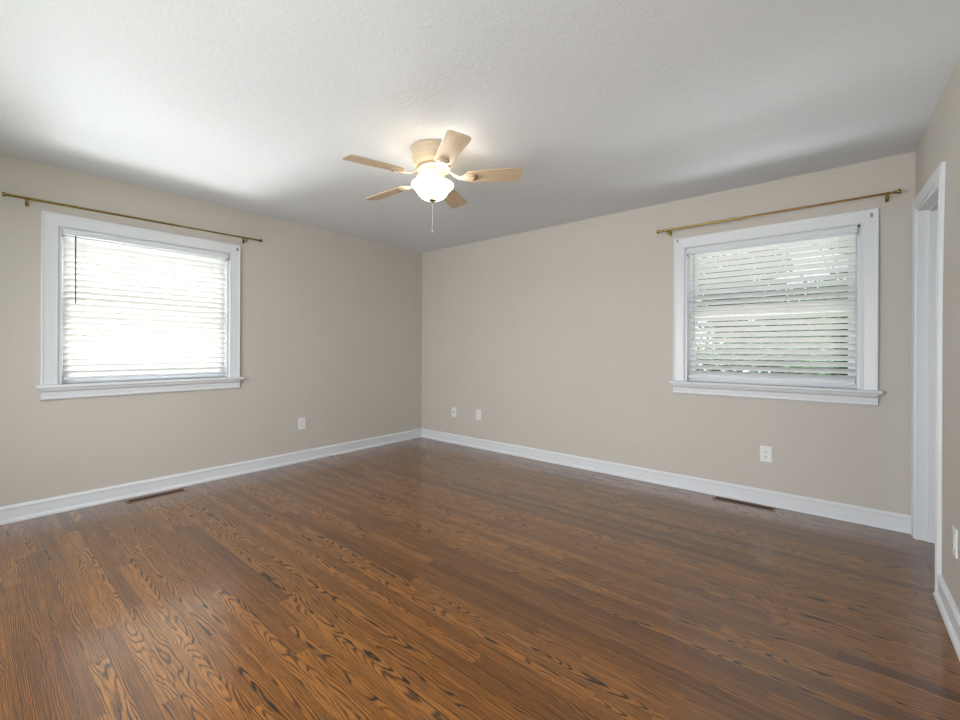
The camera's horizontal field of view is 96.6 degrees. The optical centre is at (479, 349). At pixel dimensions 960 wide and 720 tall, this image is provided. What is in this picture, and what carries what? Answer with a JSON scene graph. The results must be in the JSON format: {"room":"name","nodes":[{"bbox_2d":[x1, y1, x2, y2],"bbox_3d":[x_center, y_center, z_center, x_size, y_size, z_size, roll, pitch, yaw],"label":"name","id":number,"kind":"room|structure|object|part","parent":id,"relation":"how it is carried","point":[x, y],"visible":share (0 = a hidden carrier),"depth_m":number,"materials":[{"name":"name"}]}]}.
{"room":"empty bedroom","nodes":[
{"label":"empty bedroom","id":0,"kind":"room"},
{"bbox_2d":[0,154,421,506],"bbox_3d":[-2.259,-0.065,3.998,0.130,2.440,4.750,0,0,40],"label":"wall","id":1,"kind":"structure","parent":0,"point":[331,322],"depth_m":3.92,"materials":[{"name":"paint"}]},
{"bbox_2d":[2,192,261,243],"bbox_3d":[-2.596,-1.001,3.412,0.094,0.068,1.630,0,0,40],"label":"curtain rod","id":2,"kind":"object","parent":1,"relation":"attached to","point":[4,194],"visible":1,"depth_m":3.18,"materials":[{"name":"gold metal"}]},
{"bbox_2d":[36,210,243,399],"bbox_3d":[-2.658,-0.301,3.472,0.188,1.311,1.324,0,0,40],"label":"window","id":3,"kind":"structure","parent":1,"relation":"in","point":[52,386],"depth_m":3.23,"materials":[{"name":"white wood"}]},
{"bbox_3d":[-2.713,-0.571,3.519,0.028,0.560,1.070,0,0,40],"label":"sash","id":4,"kind":"part","parent":3,"relation":"part of","materials":[{"name":"white"}]},
{"bbox_3d":[-2.692,-0.047,3.500,0.028,0.568,1.070,0,0,40],"label":"sash","id":5,"kind":"part","parent":3,"relation":"part of","materials":[{"name":"white"}]},
{"bbox_2d":[62,228,227,378],"bbox_3d":[-2.635,-0.322,3.454,0.082,1.076,1.072,0,0,40],"label":"window blind","id":6,"kind":"object","parent":3,"relation":"attached to","point":[84,243],"visible":1,"depth_m":3.40,"materials":[{"name":"white plastic"}]},
{"bbox_3d":[-2.916,-0.303,3.140,0.047,1.012,0.002,0,0,40],"label":"ladder cord","id":7,"kind":"part","parent":6,"relation":"part of","materials":[{"name":"white fabric"}]},
{"bbox_3d":[-2.736,-0.303,3.356,0.047,1.012,0.002,0,0,40],"label":"ladder cord","id":8,"kind":"part","parent":6,"relation":"part of","materials":[{"name":"white fabric"}]},
{"bbox_3d":[-2.649,0.207,3.463,0.048,0.018,1.052,0,0,40],"label":"rail","id":9,"kind":"part","parent":6,"relation":"part of","materials":[{"name":"white plastic"}]},
{"bbox_3d":[-2.557,-0.302,3.571,0.047,1.012,0.002,0,0,40],"label":"ladder cord","id":10,"kind":"part","parent":6,"relation":"part of","materials":[{"name":"white fabric"}]},
{"bbox_3d":[-2.378,-0.301,3.786,0.047,1.012,0.002,0,0,40],"label":"ladder cord","id":11,"kind":"part","parent":6,"relation":"part of","materials":[{"name":"white fabric"}]},
{"bbox_2d":[0,428,421,524],"bbox_3d":[-2.245,1.099,3.898,0.026,0.113,4.620,0,0,40],"label":"baseboard","id":12,"kind":"structure","parent":1,"relation":"attached to","point":[63,503],"depth_m":3.56,"materials":[{"name":"white wood"}]},
{"bbox_2d":[298,417,304,429],"bbox_3d":[-1.835,0.765,4.402,0.009,0.119,0.074,0,0,40],"label":"wall outlet","id":13,"kind":"object","parent":1,"relation":"attached to","point":[301,421],"visible":1,"depth_m":4.39,"materials":[{"name":"white plastic"}]},
{"bbox_2d":[0,437,959,719],"bbox_3d":[0.083,1.225,1.959,6.346,0.120,4.880,0,0,40],"label":"floor","id":14,"kind":"structure","parent":0,"point":[421,578],"depth_m":1.95,"materials":[{"name":"brown wood"}]},
{"bbox_2d":[125,488,187,503],"bbox_3d":[-2.545,1.153,3.374,0.092,0.003,0.390,0,0,40],"label":"floor vent","id":15,"kind":"object","parent":14,"relation":"in","point":[182,489],"visible":1,"depth_m":3.37,"materials":[{"name":"brown metal"}]},
{"bbox_2d":[712,496,775,511],"bbox_3d":[2.001,1.172,3.251,0.405,0.003,0.092,0,0,40],"label":"floor vent","id":16,"kind":"object","parent":14,"relation":"in","point":[748,504],"visible":1,"depth_m":3.25,"materials":[{"name":"brown metal"}]},
{"bbox_2d":[0,0,959,252],"bbox_3d":[0.094,-1.325,1.959,6.346,0.100,4.880,0,0,40],"label":"ceiling","id":17,"kind":"structure","parent":0,"point":[603,107],"depth_m":2.16,"materials":[{"name":"white paint"}]},
{"bbox_2d":[342,130,521,232],"bbox_3d":[-0.332,-1.011,2.736,1.094,0.530,1.107,0,0,40],"label":"ceiling fan","id":18,"kind":"object","parent":17,"relation":"hanging from","point":[433,160],"visible":1,"depth_m":2.65,"materials":[{"name":"beige wood"}]},
{"bbox_3d":[-0.606,-1.079,2.488,0.367,0.006,0.138,-3,12,-39],"label":"blade","id":19,"kind":"part","parent":18,"relation":"part of","materials":[{"name":"beige wood"}]},
{"bbox_3d":[-0.627,-1.075,2.944,0.367,0.006,0.138,-4,12,33],"label":"blade","id":20,"kind":"part","parent":18,"relation":"part of","materials":[{"name":"beige wood"}]},
{"bbox_3d":[-0.303,-1.003,2.731,0.268,0.102,0.268,0,0,40],"label":"lamp shade","id":21,"kind":"part","parent":18,"relation":"part of","materials":[{"name":"white glass"}]},
{"bbox_3d":[-0.166,-1.106,2.368,0.138,0.006,0.367,9,-5,-20],"label":"blade","id":22,"kind":"part","parent":18,"relation":"part of","materials":[{"name":"beige wood"}]},
{"bbox_3d":[-0.201,-1.099,3.106,0.138,0.006,0.367,-16,-4,15],"label":"blade","id":23,"kind":"part","parent":18,"relation":"part of","materials":[{"name":"beige wood"}]},
{"bbox_3d":[0.084,-1.118,2.750,0.367,0.006,0.138,-3,-12,-3],"label":"blade","id":24,"kind":"part","parent":18,"relation":"part of","materials":[{"name":"beige wood"}]},
{"bbox_2d":[422,151,915,514],"bbox_3d":[1.032,-0.051,4.264,4.846,2.440,0.130,0,0,40],"label":"wall","id":25,"kind":"structure","parent":0,"point":[560,336],"depth_m":3.85,"materials":[{"name":"paint"}]},
{"bbox_2d":[452,407,455,416],"bbox_3d":[-0.327,0.777,5.296,0.074,0.119,0.018,0,0,40],"label":"jack plate","id":26,"kind":"object","parent":25,"relation":"attached to","point":[453,408],"visible":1,"depth_m":5.29,"materials":[{"name":"white plastic"}]},
{"bbox_2d":[476,410,480,419],"bbox_3d":[-0.019,0.776,5.045,0.074,0.119,0.009,0,0,40],"label":"wall outlet","id":27,"kind":"object","parent":25,"relation":"attached to","point":[478,412],"visible":1,"depth_m":5.04,"materials":[{"name":"white plastic"}]},
{"bbox_2d":[421,428,910,533],"bbox_3d":[0.988,1.113,4.195,4.616,0.113,0.026,0,0,40],"label":"baseboard","id":28,"kind":"structure","parent":25,"relation":"attached to","point":[893,521],"depth_m":3.47,"materials":[{"name":"white wood"}]},
{"bbox_2d":[760,446,771,462],"bbox_3d":[2.161,0.792,3.231,0.074,0.119,0.009,0,0,40],"label":"wall outlet","id":29,"kind":"object","parent":25,"relation":"attached to","point":[765,451],"visible":1,"depth_m":3.23,"materials":[{"name":"white plastic"}]},
{"bbox_2d":[669,208,882,405],"bbox_3d":[2.176,-0.280,3.275,1.324,1.311,0.188,0,0,40],"label":"window","id":30,"kind":"structure","parent":25,"relation":"in","point":[865,391],"depth_m":3.08,"materials":[{"name":"white wood"}]},
{"bbox_2d":[687,225,857,383],"bbox_3d":[2.157,-0.302,3.252,1.072,1.076,0.082,0,0,40],"label":"window blind","id":31,"kind":"object","parent":30,"relation":"attached to","point":[842,234],"visible":1,"depth_m":3.22,"materials":[{"name":"white plastic"}]},
{"bbox_3d":[1.844,-0.283,3.533,0.002,1.012,0.047,0,0,40],"label":"ladder cord","id":32,"kind":"part","parent":31,"relation":"part of","materials":[{"name":"white fabric"}]},
{"bbox_3d":[2.165,0.227,3.264,1.052,0.018,0.048,0,0,40],"label":"rail","id":33,"kind":"part","parent":31,"relation":"part of","materials":[{"name":"white plastic"}]},
{"bbox_3d":[2.202,-0.027,3.308,1.070,0.568,0.028,0,0,40],"label":"sash","id":34,"kind":"part","parent":30,"relation":"part of","materials":[{"name":"white"}]},
{"bbox_3d":[2.224,-0.551,3.331,1.070,0.560,0.028,0,0,40],"label":"sash","id":35,"kind":"part","parent":30,"relation":"part of","materials":[{"name":"white"}]},
{"bbox_2d":[656,189,900,236],"bbox_3d":[2.117,-0.994,3.218,1.499,0.054,0.094,0,0,40],"label":"curtain rod","id":36,"kind":"object","parent":25,"relation":"attached to","point":[898,191],"visible":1,"depth_m":3.10,"materials":[{"name":"gold metal"}]},
{"bbox_2d":[915,57,959,611],"bbox_3d":[1.361,-0.049,0.899,0.167,2.440,4.620,0,0,40],"label":"wall","id":37,"kind":"structure","parent":0,"point":[940,141],"depth_m":1.90,"materials":[{"name":"paint"}]},
{"bbox_2d":[911,161,945,591],"bbox_3d":[2.514,0.117,2.319,0.158,2.118,0.887,0,0,40],"label":"door frame","id":38,"kind":"structure","parent":37,"relation":"in","point":[928,207],"depth_m":2.60,"materials":[{"name":"white painted wood"}]},
{"bbox_2d":[933,574,959,660],"bbox_3d":[0.990,1.113,0.610,0.026,0.113,3.705,0,0,40],"label":"baseboard","id":39,"kind":"structure","parent":37,"relation":"attached to","point":[950,614],"depth_m":1.81,"materials":[{"name":"white wood"}]},
{"bbox_2d":[952,525,957,558],"bbox_3d":[1.978,0.801,1.782,0.009,0.119,0.074,0,0,40],"label":"wall outlet","id":40,"kind":"object","parent":37,"relation":"attached to","point":[954,530],"visible":1,"depth_m":1.77,"materials":[{"name":"white plastic"}]},
{"label":"outside","id":41,"kind":"structure","parent":0,"visible":0},
{"bbox_3d":[-0.909,1.771,7.090,30.000,0.020,30.000,0,0,40],"label":"lawn","id":42,"kind":"structure","parent":41,"visible":0},
{"bbox_2d":[69,248,216,370],"bbox_3d":[-8.084,-0.119,8.191,6.550,3.700,10.300,0,0,40],"label":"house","id":43,"kind":"structure","parent":42,"relation":"on","point":[73,248],"depth_m":6.94,"materials":[{"name":"white"}]},
{"bbox_2d":[696,327,753,370],"bbox_3d":[2.756,0.460,6.782,2.441,2.640,1.711,0,0,20],"label":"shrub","id":44,"kind":"object","parent":42,"relation":"on","point":[707,327],"visible":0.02,"depth_m":6.09,"materials":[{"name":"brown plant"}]},
{"bbox_2d":[696,244,837,373],"bbox_3d":[8.074,-1.681,13.331,3.372,7.024,6.112,0,0,-35],"label":"tree","id":45,"kind":"object","parent":42,"relation":"on","point":[814,244],"visible":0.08,"depth_m":12.85,"materials":[{"name":"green plant"}]},
{"bbox_2d":[699,267,847,373],"bbox_3d":[12.123,-0.723,16.004,9.032,5.346,7.340,0,0,8],"label":"hedge","id":46,"kind":"object","parent":42,"relation":"on","point":[832,267],"visible":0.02,"depth_m":16.35,"materials":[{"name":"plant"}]},
{"bbox_2d":[737,240,847,374],"bbox_3d":[7.141,-1.224,8.366,4.936,6.041,2.670,0,0,40],"label":"tree","id":47,"kind":"object","parent":42,"relation":"on","point":[847,240],"visible":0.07,"depth_m":8.34,"materials":[{"name":"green plant"}]},
{"bbox_2d":[769,280,847,374],"bbox_3d":[4.551,0.442,5.083,2.530,2.690,2.481,0,0,-4],"label":"shrub","id":48,"kind":"object","parent":42,"relation":"on","point":[827,280],"visible":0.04,"depth_m":5.23,"materials":[{"name":"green plant"}]}
]}

